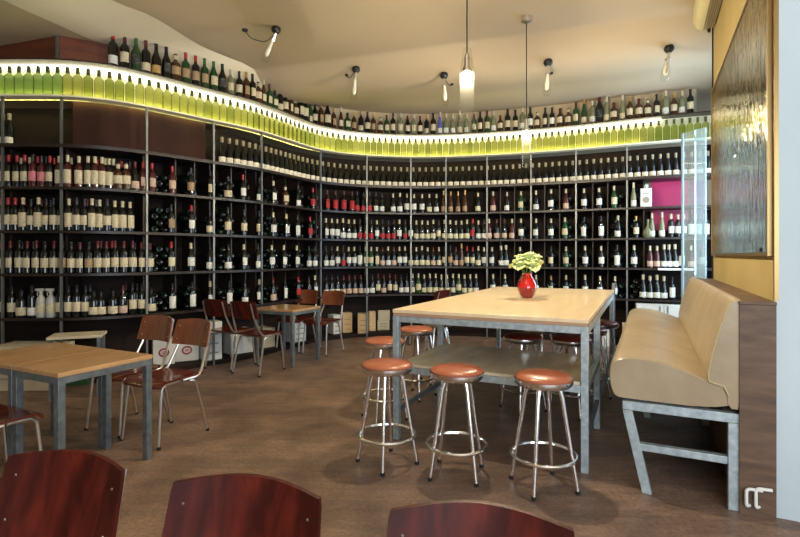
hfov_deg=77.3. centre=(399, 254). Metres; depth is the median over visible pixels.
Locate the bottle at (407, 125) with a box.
[405,115,409,133]
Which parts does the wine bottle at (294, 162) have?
bottle glass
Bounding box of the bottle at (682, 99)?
[679,91,684,112]
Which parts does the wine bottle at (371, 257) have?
bottle glass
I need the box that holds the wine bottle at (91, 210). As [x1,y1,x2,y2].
[88,198,95,230]
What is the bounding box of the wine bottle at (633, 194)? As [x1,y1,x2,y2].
[631,182,636,206]
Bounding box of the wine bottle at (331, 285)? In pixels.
[329,275,334,290]
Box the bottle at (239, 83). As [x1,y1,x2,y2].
[236,71,242,95]
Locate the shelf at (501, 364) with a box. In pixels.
[408,343,592,384]
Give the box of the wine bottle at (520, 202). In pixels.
[518,191,523,210]
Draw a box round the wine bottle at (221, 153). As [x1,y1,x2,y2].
[218,137,225,161]
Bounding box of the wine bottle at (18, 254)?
[14,240,22,272]
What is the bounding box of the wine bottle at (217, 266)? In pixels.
[215,264,222,269]
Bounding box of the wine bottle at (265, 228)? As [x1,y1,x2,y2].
[263,226,269,230]
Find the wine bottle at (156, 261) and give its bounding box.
[154,259,162,264]
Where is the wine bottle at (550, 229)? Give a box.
[548,218,553,238]
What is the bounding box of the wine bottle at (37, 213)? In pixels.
[33,197,42,229]
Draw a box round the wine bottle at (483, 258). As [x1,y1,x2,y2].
[481,247,485,266]
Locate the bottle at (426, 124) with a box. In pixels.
[424,115,428,133]
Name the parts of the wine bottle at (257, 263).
bottle glass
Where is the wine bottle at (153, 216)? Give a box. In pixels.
[144,213,157,219]
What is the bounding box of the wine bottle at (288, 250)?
[287,248,299,252]
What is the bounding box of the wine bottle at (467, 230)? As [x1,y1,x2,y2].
[464,219,469,239]
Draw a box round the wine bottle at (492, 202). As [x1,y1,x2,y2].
[490,191,495,211]
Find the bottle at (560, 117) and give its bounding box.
[557,108,563,125]
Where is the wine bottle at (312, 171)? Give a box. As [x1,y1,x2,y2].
[310,159,314,179]
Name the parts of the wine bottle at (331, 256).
bottle glass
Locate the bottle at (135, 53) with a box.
[131,38,140,69]
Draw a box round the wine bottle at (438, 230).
[436,220,440,239]
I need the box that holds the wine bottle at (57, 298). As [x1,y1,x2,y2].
[55,285,63,317]
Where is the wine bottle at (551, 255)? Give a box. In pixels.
[548,246,553,266]
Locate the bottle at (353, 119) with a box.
[352,112,355,130]
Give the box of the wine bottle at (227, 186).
[224,176,231,198]
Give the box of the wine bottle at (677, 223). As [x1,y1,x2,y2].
[675,214,680,236]
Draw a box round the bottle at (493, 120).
[491,111,495,130]
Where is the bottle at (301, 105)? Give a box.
[297,102,303,118]
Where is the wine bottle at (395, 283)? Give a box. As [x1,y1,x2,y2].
[393,274,397,293]
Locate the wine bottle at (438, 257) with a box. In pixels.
[436,247,441,265]
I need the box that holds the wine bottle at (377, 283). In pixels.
[375,273,380,293]
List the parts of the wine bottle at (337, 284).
bottle glass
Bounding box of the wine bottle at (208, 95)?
[204,94,211,118]
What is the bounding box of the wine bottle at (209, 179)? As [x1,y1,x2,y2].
[207,170,212,196]
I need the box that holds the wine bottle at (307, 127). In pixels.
[305,126,310,145]
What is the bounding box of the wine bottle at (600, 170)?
[598,158,603,178]
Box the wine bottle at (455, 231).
[453,221,457,239]
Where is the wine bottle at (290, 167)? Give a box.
[288,153,292,174]
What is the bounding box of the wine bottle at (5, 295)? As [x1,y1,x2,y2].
[0,284,6,317]
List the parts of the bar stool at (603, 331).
leg, leg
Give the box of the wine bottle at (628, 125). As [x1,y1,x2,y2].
[625,123,631,143]
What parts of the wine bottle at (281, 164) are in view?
bottle glass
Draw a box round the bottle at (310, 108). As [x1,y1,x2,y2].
[308,104,312,121]
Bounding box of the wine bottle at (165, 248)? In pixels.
[162,246,169,251]
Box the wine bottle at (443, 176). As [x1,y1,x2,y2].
[442,167,444,185]
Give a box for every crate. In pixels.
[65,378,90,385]
[340,312,351,332]
[358,313,365,332]
[368,311,375,330]
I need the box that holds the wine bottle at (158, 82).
[154,81,162,107]
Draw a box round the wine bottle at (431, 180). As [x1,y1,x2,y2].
[429,167,433,185]
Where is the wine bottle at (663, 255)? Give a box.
[661,244,666,267]
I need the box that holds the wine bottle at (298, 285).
[295,277,300,298]
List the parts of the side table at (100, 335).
leg, leg, leg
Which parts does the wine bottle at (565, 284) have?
bottle glass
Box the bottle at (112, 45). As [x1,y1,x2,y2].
[108,36,117,64]
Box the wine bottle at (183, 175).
[179,172,192,177]
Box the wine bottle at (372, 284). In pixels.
[369,274,374,293]
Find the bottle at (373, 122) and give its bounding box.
[371,113,375,131]
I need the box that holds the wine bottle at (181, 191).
[176,190,186,194]
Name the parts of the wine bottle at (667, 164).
bottle glass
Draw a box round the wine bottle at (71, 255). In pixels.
[67,242,75,272]
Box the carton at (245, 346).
[223,327,252,354]
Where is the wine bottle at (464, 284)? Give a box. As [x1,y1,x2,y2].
[462,275,466,293]
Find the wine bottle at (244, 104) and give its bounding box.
[241,103,247,126]
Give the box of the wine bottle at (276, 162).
[274,149,278,171]
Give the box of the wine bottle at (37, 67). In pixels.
[33,66,43,93]
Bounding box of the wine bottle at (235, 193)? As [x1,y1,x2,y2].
[232,190,246,195]
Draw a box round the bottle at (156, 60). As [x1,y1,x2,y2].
[151,43,160,74]
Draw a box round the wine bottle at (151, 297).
[148,287,155,312]
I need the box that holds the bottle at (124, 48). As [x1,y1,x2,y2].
[120,37,129,66]
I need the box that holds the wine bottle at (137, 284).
[135,283,138,312]
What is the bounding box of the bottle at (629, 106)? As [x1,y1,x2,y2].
[627,96,632,118]
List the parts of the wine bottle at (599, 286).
bottle glass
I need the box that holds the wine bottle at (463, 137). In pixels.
[461,137,466,154]
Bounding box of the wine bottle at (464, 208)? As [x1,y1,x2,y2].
[462,190,466,211]
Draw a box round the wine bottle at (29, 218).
[26,199,33,229]
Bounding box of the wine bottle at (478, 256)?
[475,246,480,265]
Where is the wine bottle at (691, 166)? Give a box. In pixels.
[688,152,694,173]
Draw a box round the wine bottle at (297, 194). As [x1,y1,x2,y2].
[295,185,300,206]
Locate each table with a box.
[0,342,105,455]
[12,349,152,459]
[46,331,106,400]
[254,304,319,367]
[393,283,614,473]
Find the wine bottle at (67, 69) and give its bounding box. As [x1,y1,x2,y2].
[62,66,72,94]
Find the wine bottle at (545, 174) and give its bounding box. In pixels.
[543,162,547,181]
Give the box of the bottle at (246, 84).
[243,72,249,97]
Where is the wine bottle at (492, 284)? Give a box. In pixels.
[490,274,495,287]
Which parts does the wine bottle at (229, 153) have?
bottle glass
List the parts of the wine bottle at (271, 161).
bottle glass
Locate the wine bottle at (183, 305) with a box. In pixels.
[176,302,188,308]
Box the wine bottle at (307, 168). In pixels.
[305,158,309,178]
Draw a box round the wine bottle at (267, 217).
[256,215,270,220]
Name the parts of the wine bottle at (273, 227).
bottle glass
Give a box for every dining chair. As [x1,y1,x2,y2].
[0,404,43,463]
[0,449,127,536]
[84,315,174,438]
[119,318,211,450]
[162,473,321,536]
[202,299,256,371]
[230,301,285,377]
[276,289,317,353]
[301,290,344,356]
[386,500,574,536]
[408,290,450,347]
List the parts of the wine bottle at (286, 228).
bottle glass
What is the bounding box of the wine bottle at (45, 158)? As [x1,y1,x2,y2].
[44,156,47,165]
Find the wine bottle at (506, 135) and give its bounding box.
[504,135,509,152]
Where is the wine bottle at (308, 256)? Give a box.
[306,246,311,266]
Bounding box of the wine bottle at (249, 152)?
[247,142,252,166]
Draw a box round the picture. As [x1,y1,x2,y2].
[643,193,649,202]
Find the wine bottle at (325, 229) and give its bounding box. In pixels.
[323,218,328,238]
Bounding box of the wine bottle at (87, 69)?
[83,68,92,96]
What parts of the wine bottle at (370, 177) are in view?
bottle glass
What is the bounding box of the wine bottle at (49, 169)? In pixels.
[45,156,54,185]
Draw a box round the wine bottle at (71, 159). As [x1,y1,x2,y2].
[70,157,73,186]
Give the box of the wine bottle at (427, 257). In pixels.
[425,247,429,265]
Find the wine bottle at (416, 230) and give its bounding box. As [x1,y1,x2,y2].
[414,220,418,239]
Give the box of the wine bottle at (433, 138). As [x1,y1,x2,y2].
[431,138,436,155]
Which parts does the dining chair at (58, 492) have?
frame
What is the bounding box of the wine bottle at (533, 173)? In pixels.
[532,163,534,182]
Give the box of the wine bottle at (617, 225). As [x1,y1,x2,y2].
[615,215,620,237]
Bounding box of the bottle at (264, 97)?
[262,79,266,103]
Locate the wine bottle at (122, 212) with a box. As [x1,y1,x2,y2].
[119,201,126,230]
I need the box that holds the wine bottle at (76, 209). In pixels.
[72,198,80,230]
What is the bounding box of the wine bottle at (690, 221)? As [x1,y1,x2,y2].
[688,213,693,236]
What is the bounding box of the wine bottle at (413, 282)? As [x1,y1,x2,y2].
[412,274,414,293]
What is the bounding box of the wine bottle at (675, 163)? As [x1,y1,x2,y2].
[673,153,678,174]
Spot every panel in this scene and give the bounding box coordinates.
[0,35,119,65]
[651,180,688,205]
[651,210,688,229]
[691,179,705,204]
[691,209,705,229]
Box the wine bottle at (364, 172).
[362,166,365,184]
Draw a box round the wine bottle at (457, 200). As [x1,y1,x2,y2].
[456,191,459,211]
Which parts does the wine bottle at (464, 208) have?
bottle glass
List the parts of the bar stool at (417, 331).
leg, leg, leg, leg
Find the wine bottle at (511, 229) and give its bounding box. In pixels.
[509,219,514,238]
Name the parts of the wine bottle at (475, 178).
bottle glass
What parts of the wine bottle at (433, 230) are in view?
bottle glass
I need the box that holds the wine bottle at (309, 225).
[307,217,312,237]
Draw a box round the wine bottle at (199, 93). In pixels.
[196,92,203,116]
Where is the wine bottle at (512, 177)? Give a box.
[510,164,515,183]
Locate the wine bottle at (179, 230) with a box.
[176,227,187,232]
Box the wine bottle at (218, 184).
[215,181,222,187]
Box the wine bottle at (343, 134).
[341,134,346,152]
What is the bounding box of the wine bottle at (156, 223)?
[149,220,162,226]
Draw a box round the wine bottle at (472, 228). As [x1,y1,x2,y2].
[470,219,474,239]
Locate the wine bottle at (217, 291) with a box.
[215,288,222,294]
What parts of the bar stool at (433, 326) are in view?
leg, leg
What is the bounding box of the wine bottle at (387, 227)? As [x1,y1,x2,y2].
[386,220,389,239]
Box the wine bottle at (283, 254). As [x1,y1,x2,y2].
[281,245,286,267]
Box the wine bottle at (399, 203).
[397,193,402,212]
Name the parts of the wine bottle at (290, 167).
bottle glass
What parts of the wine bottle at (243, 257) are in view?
bottle glass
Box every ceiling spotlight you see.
[242,25,280,56]
[345,66,359,94]
[440,72,453,100]
[543,59,552,90]
[663,44,673,74]
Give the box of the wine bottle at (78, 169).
[74,156,82,186]
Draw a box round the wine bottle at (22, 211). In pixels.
[18,197,27,229]
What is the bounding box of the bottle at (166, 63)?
[162,46,170,76]
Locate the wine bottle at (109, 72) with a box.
[105,71,114,97]
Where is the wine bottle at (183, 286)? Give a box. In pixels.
[179,284,190,289]
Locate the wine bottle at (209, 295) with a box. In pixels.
[206,281,212,298]
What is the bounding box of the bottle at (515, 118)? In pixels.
[513,110,517,129]
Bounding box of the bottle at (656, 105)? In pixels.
[653,94,659,115]
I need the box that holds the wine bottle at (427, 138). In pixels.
[425,138,430,155]
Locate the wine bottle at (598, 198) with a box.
[596,188,601,208]
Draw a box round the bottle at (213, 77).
[209,61,217,89]
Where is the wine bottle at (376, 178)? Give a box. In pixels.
[374,166,378,184]
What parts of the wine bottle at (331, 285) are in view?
bottle glass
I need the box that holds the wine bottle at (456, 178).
[454,167,458,185]
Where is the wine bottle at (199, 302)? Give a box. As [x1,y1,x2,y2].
[196,300,202,306]
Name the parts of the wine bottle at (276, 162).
bottle glass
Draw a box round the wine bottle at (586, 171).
[584,160,589,179]
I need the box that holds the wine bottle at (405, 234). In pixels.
[403,220,407,239]
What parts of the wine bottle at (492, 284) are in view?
bottle glass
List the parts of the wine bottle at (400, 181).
bottle glass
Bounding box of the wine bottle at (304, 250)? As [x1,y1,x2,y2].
[301,248,313,252]
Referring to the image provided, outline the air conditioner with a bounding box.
[693,0,721,32]
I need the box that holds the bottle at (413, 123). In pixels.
[411,114,415,133]
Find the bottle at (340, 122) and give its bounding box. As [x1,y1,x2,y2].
[338,107,342,128]
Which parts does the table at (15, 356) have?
apron frame, leg, leg, leg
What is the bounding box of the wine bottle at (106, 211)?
[103,199,110,230]
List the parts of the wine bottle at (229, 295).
bottle glass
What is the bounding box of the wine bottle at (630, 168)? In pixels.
[628,156,632,176]
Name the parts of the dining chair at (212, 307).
frame, leg, backrest, leg, frame, seat, leg, leg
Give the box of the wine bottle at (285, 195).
[282,186,288,204]
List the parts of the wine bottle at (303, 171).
bottle glass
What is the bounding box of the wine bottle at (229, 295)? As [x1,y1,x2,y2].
[226,281,232,306]
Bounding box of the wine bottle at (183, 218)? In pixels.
[176,215,187,221]
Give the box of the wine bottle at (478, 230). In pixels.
[476,220,480,239]
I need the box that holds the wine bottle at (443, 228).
[442,220,444,239]
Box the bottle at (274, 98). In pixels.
[272,90,277,107]
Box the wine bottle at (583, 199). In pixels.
[581,188,586,208]
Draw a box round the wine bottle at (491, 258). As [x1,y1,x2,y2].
[489,247,494,266]
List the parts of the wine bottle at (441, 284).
bottle glass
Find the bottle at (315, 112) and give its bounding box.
[312,105,317,123]
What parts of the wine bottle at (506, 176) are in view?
bottle glass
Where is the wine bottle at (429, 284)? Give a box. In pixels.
[427,273,432,293]
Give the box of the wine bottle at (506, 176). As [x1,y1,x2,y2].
[504,165,508,183]
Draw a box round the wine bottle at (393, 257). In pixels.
[391,247,395,265]
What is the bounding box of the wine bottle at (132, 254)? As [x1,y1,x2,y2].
[128,241,136,271]
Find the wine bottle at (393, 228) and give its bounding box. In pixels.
[391,220,395,239]
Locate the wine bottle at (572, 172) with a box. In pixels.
[570,161,574,180]
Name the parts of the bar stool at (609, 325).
leg, leg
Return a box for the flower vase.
[517,273,536,297]
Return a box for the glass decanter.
[642,219,651,237]
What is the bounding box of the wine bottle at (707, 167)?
[704,151,710,172]
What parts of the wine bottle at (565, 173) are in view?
bottle glass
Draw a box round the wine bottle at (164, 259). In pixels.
[161,258,166,264]
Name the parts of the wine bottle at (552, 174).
bottle glass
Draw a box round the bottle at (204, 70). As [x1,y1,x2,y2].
[201,58,208,87]
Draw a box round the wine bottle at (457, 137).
[455,137,460,155]
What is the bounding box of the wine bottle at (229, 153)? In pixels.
[226,138,232,162]
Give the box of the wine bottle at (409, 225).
[408,225,412,239]
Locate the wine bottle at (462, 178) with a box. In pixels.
[460,167,464,185]
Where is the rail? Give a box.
[657,268,693,270]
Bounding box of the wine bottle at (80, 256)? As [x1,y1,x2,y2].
[75,242,84,272]
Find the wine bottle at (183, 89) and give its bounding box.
[180,88,187,113]
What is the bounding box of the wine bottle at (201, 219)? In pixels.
[196,216,207,222]
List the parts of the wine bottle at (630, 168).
bottle glass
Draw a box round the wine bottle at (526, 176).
[523,164,528,182]
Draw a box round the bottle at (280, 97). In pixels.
[277,94,282,109]
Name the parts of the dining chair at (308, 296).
leg, seat, leg, backrest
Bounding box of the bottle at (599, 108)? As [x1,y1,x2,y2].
[595,97,602,121]
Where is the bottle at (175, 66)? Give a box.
[171,54,180,79]
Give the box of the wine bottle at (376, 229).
[374,220,378,239]
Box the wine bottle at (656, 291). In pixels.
[653,275,660,299]
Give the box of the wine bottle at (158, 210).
[149,207,162,213]
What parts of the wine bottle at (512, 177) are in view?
bottle glass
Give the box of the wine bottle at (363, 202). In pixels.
[361,192,365,211]
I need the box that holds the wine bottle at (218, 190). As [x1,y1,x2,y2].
[215,187,223,193]
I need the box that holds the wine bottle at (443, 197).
[441,190,444,212]
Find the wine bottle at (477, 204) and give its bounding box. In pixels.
[475,193,480,211]
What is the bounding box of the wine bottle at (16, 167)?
[12,155,19,185]
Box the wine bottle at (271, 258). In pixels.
[268,245,274,268]
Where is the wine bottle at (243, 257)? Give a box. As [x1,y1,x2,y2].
[240,244,247,269]
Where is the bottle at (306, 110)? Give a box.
[304,103,308,120]
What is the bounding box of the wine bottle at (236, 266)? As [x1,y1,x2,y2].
[233,264,239,268]
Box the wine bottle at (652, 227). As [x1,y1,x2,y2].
[649,213,654,237]
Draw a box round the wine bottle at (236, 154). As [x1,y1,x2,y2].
[233,140,239,163]
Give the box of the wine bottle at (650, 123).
[647,121,653,141]
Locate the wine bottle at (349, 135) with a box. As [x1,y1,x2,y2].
[347,135,352,152]
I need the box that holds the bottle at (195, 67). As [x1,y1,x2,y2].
[192,55,199,84]
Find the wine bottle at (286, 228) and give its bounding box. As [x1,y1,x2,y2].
[283,214,289,236]
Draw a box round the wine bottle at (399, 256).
[397,247,401,265]
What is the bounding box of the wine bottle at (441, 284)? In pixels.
[439,274,443,290]
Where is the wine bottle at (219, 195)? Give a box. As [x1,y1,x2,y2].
[215,193,222,197]
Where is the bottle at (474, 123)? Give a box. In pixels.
[472,114,476,131]
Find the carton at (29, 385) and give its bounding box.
[0,341,74,390]
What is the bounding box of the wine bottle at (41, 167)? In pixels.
[37,156,45,185]
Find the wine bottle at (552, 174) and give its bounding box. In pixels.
[549,162,554,181]
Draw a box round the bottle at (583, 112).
[581,99,586,123]
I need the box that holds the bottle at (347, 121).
[344,113,350,129]
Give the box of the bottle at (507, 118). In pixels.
[505,109,510,129]
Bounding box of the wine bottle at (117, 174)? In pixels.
[113,163,121,188]
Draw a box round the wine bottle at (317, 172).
[315,160,319,180]
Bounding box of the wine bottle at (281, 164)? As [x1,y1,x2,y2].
[279,151,283,172]
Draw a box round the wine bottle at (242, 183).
[240,175,245,199]
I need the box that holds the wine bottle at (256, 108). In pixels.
[253,107,259,129]
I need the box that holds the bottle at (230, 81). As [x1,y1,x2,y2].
[227,69,233,93]
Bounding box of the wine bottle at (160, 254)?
[156,252,166,257]
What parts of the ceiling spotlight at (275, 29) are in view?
glass bulb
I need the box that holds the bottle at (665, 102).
[662,90,668,114]
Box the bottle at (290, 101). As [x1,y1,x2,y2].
[288,100,292,113]
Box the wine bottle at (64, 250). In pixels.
[58,241,66,272]
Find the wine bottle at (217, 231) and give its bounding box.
[215,229,222,233]
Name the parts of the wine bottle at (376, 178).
bottle glass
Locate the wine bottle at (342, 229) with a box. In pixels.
[340,218,345,238]
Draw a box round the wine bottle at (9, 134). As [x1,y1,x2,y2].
[4,113,14,142]
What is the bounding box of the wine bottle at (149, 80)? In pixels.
[145,79,153,106]
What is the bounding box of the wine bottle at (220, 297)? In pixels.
[215,294,225,299]
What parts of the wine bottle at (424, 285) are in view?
bottle glass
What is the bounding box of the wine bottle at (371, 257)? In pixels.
[368,247,373,265]
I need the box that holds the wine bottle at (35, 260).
[31,241,40,272]
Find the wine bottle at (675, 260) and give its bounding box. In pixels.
[672,244,678,267]
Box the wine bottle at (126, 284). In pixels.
[124,283,128,299]
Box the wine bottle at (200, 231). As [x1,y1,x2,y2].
[196,228,205,233]
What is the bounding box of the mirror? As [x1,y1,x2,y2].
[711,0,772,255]
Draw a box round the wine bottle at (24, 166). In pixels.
[20,155,27,185]
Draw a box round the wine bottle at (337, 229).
[335,219,339,238]
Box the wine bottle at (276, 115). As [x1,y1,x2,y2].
[273,114,279,135]
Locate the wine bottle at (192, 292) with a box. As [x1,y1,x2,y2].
[188,281,195,309]
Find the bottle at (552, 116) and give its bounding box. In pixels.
[549,107,554,126]
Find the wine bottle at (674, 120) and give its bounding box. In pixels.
[671,119,677,138]
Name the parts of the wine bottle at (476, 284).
bottle glass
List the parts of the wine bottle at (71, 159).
bottle glass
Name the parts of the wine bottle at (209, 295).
bottle glass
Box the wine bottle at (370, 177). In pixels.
[368,166,372,184]
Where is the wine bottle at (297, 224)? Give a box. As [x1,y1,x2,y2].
[295,215,299,237]
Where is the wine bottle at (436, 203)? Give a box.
[434,194,438,212]
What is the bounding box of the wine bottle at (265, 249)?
[259,247,269,252]
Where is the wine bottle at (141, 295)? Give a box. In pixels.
[138,283,144,313]
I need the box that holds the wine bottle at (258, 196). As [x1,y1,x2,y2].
[256,177,260,201]
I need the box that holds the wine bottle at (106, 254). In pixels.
[102,241,110,272]
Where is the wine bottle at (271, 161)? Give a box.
[269,148,273,170]
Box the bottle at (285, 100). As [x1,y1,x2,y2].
[283,97,288,112]
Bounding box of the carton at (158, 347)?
[152,336,174,364]
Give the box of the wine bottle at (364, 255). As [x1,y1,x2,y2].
[363,247,365,266]
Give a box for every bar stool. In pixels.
[355,358,418,476]
[361,336,407,423]
[401,325,436,401]
[420,324,450,384]
[425,363,488,487]
[499,332,546,415]
[509,369,580,500]
[524,330,556,397]
[551,334,593,420]
[566,327,611,398]
[589,320,618,374]
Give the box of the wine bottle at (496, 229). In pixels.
[494,219,499,238]
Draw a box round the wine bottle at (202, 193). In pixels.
[197,192,206,195]
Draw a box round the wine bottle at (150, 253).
[148,243,153,271]
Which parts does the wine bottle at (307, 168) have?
bottle glass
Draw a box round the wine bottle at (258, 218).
[256,211,259,235]
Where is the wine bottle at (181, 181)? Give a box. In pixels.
[176,177,186,184]
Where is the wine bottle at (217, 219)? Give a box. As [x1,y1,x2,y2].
[215,217,222,222]
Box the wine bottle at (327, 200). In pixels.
[324,190,329,209]
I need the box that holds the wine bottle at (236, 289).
[232,287,241,292]
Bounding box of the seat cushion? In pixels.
[609,308,728,406]
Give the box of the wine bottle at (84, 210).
[80,199,87,230]
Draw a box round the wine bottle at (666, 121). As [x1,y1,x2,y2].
[663,119,669,140]
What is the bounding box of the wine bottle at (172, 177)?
[168,166,175,193]
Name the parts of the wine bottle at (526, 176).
bottle glass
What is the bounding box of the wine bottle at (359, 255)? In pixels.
[357,246,361,266]
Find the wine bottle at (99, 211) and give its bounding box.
[95,199,102,230]
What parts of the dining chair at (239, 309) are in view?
frame, leg, backrest, seat frame, leg, seat, frame, leg, leg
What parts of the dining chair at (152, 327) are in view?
leg, leg, seat, leg, frame, backrest, frame, leg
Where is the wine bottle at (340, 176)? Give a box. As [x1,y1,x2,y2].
[337,164,342,182]
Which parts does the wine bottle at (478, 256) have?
bottle glass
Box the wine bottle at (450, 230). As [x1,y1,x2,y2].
[447,220,452,239]
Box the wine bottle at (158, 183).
[156,180,162,187]
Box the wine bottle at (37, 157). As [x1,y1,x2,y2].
[36,156,39,164]
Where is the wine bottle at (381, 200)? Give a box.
[380,193,383,211]
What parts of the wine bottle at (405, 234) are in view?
bottle glass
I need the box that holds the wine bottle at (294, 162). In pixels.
[292,155,296,175]
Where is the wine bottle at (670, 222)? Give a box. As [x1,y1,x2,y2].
[668,214,673,236]
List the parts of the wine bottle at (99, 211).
bottle glass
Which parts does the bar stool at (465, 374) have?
leg, leg, leg, leg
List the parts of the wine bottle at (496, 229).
bottle glass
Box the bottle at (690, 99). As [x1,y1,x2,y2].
[687,89,693,112]
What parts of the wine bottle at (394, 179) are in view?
bottle glass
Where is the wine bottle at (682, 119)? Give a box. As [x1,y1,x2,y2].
[679,118,685,138]
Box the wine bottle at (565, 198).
[563,189,568,209]
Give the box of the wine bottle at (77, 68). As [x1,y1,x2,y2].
[73,67,82,95]
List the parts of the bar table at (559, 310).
leg, leg, foot rail, leg, shelf frame, frame, leg, leg, foot rail, leg, post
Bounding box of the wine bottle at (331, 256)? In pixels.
[329,246,334,266]
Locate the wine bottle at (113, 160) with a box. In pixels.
[111,158,115,171]
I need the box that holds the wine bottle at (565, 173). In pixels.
[563,161,568,180]
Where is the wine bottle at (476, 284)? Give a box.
[473,274,478,291]
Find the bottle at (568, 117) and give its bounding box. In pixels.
[565,108,571,124]
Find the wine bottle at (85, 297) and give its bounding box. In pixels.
[81,285,89,316]
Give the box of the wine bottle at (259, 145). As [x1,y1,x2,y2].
[258,145,263,168]
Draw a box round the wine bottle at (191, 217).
[187,205,194,233]
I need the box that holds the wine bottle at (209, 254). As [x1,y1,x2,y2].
[206,244,211,270]
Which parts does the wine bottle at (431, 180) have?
bottle glass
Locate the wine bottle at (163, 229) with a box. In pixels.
[157,226,166,232]
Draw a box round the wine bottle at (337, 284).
[335,275,339,290]
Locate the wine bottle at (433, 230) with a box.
[430,220,435,239]
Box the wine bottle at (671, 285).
[669,277,674,299]
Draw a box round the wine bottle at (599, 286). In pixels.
[597,276,602,289]
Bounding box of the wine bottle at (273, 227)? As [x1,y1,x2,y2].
[270,212,276,236]
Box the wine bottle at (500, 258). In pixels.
[498,246,502,266]
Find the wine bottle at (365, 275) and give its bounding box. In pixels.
[364,275,368,293]
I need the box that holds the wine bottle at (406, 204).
[404,193,409,212]
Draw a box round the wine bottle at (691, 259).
[688,245,694,267]
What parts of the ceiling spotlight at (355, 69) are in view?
glass bulb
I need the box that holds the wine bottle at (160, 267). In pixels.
[157,265,166,270]
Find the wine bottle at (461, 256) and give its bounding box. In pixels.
[459,243,463,265]
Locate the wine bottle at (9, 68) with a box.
[4,66,14,93]
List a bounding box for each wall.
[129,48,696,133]
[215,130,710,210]
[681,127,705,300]
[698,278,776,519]
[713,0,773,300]
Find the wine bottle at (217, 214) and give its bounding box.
[215,212,225,217]
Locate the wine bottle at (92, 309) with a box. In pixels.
[88,290,96,316]
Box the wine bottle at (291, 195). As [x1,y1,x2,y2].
[289,193,294,197]
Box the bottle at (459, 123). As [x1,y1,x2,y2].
[457,110,461,132]
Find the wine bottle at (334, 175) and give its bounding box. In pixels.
[332,163,336,182]
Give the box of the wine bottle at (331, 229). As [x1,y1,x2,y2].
[329,218,334,238]
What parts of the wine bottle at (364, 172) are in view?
bottle glass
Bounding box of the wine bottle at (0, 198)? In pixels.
[0,198,0,229]
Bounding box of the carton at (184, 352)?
[175,344,198,361]
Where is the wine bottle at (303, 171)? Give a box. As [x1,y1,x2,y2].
[301,157,305,177]
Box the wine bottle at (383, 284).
[381,274,385,293]
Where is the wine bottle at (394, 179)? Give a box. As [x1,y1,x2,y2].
[392,167,396,185]
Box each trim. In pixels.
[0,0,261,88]
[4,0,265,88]
[712,28,712,278]
[773,0,778,299]
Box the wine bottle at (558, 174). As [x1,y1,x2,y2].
[556,162,561,181]
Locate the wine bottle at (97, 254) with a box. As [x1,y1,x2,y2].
[93,241,101,272]
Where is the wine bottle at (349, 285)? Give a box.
[346,275,351,294]
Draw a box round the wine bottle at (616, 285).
[613,276,617,297]
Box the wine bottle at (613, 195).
[611,186,616,207]
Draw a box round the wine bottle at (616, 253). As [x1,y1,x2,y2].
[614,245,619,267]
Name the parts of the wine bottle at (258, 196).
bottle glass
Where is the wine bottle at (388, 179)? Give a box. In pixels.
[386,167,390,185]
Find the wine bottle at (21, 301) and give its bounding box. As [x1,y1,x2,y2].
[15,289,26,317]
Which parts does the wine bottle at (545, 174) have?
bottle glass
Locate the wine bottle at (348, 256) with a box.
[346,247,350,266]
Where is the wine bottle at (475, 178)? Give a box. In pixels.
[472,166,477,184]
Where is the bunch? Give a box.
[508,252,543,272]
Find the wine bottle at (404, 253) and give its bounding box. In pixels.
[403,246,406,265]
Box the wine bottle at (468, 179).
[466,166,471,185]
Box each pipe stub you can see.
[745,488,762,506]
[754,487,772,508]
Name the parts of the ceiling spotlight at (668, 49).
glass bulb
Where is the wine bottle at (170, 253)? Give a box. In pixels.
[167,241,174,271]
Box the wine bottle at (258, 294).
[256,279,260,303]
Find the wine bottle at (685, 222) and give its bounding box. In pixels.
[684,214,686,236]
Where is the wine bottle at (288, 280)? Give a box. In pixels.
[287,279,299,282]
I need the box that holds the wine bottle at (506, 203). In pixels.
[504,192,509,211]
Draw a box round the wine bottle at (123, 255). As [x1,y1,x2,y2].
[119,241,127,272]
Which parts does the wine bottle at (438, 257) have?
bottle glass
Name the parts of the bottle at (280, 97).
bottle glass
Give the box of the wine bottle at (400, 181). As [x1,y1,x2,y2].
[398,167,403,185]
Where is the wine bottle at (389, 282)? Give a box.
[387,273,391,293]
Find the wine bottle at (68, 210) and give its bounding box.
[64,198,71,229]
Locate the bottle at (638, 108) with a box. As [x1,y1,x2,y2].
[635,98,642,117]
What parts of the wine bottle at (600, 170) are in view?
bottle glass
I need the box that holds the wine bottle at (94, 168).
[91,156,97,187]
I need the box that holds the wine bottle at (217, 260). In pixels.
[215,258,224,263]
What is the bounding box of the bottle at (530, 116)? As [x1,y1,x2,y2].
[527,107,532,127]
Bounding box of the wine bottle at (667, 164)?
[665,153,670,174]
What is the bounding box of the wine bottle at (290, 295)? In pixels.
[288,293,294,297]
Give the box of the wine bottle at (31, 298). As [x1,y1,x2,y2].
[27,285,36,317]
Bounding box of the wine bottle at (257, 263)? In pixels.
[254,244,260,268]
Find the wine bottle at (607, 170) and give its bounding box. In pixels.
[605,158,610,178]
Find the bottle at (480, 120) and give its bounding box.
[478,112,482,131]
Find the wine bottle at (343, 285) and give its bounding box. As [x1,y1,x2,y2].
[341,275,345,294]
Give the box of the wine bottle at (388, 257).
[385,247,390,265]
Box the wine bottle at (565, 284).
[563,275,568,288]
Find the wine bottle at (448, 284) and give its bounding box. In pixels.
[447,274,449,289]
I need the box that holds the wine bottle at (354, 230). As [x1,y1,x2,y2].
[352,220,356,238]
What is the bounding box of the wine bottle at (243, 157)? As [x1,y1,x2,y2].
[240,141,246,165]
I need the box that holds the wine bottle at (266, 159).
[264,147,268,169]
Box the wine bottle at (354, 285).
[352,275,357,294]
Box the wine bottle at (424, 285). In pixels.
[421,274,426,293]

